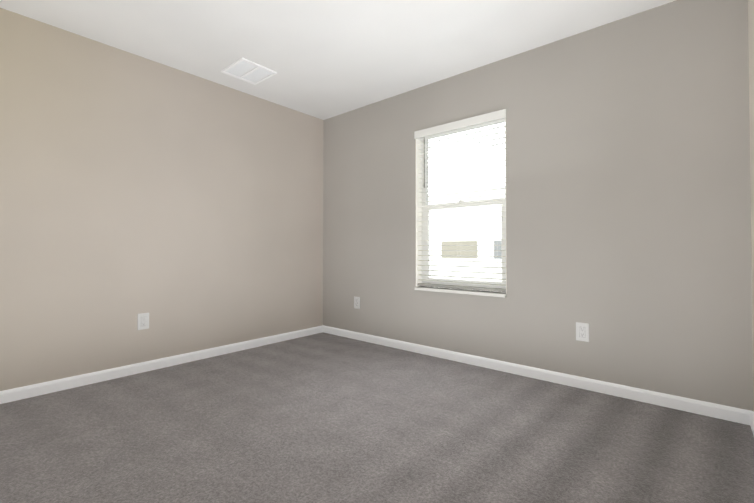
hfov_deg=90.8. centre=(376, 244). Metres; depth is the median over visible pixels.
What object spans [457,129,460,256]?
ladder
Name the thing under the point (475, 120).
blind valance
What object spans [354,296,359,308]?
electrical outlet
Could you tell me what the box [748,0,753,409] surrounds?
wall
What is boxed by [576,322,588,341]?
electrical outlet
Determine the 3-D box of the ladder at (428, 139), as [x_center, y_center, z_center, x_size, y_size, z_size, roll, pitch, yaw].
[0.460,-0.318,3.408,0.002,1.354,0.056,-1,-1,41]
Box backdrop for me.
[428,123,504,193]
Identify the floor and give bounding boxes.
[0,332,753,502]
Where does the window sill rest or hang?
attached to the wall at (628, 216)
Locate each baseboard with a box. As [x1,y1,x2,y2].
[0,325,322,403]
[323,325,751,424]
[750,411,753,435]
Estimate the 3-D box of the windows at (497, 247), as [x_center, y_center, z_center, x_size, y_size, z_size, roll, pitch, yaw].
[2.626,0.109,7.527,0.540,0.380,0.025,-1,-1,41]
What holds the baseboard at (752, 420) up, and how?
attached to the wall at (751, 50)
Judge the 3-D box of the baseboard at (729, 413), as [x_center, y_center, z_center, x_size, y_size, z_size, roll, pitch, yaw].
[0.699,0.951,3.124,3.480,0.076,0.014,-1,-1,41]
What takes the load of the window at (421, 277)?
in the wall at (628, 216)
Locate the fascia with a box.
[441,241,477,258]
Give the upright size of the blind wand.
0.485 m
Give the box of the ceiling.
[0,0,675,119]
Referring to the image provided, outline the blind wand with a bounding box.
[424,137,424,187]
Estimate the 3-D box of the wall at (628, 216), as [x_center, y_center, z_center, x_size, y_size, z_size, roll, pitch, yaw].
[0.756,-0.230,3.207,3.800,2.440,0.160,-1,-1,41]
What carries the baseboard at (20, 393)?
attached to the wall at (183, 209)
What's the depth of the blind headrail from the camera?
3.19 m
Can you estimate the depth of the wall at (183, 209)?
2.85 m
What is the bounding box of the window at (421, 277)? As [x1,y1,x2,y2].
[416,118,505,291]
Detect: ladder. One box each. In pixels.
[425,139,428,274]
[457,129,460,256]
[494,178,497,287]
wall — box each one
[0,8,322,390]
[323,0,753,410]
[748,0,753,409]
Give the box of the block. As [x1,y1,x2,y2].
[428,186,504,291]
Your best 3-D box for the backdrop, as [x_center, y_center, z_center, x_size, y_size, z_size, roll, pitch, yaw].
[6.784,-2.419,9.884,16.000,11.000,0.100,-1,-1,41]
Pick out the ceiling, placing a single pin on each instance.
(325, 59)
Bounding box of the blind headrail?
[420,118,504,138]
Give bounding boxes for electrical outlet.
[137,313,148,329]
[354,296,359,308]
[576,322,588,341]
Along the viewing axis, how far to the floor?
1.86 m
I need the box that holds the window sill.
[415,286,505,297]
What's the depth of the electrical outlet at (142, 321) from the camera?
2.87 m
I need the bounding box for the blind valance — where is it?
[414,109,505,138]
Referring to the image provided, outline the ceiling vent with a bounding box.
[221,58,276,84]
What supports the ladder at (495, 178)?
attached to the window at (421, 277)
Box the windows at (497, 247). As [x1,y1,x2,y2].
[495,240,501,258]
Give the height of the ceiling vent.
0.012 m

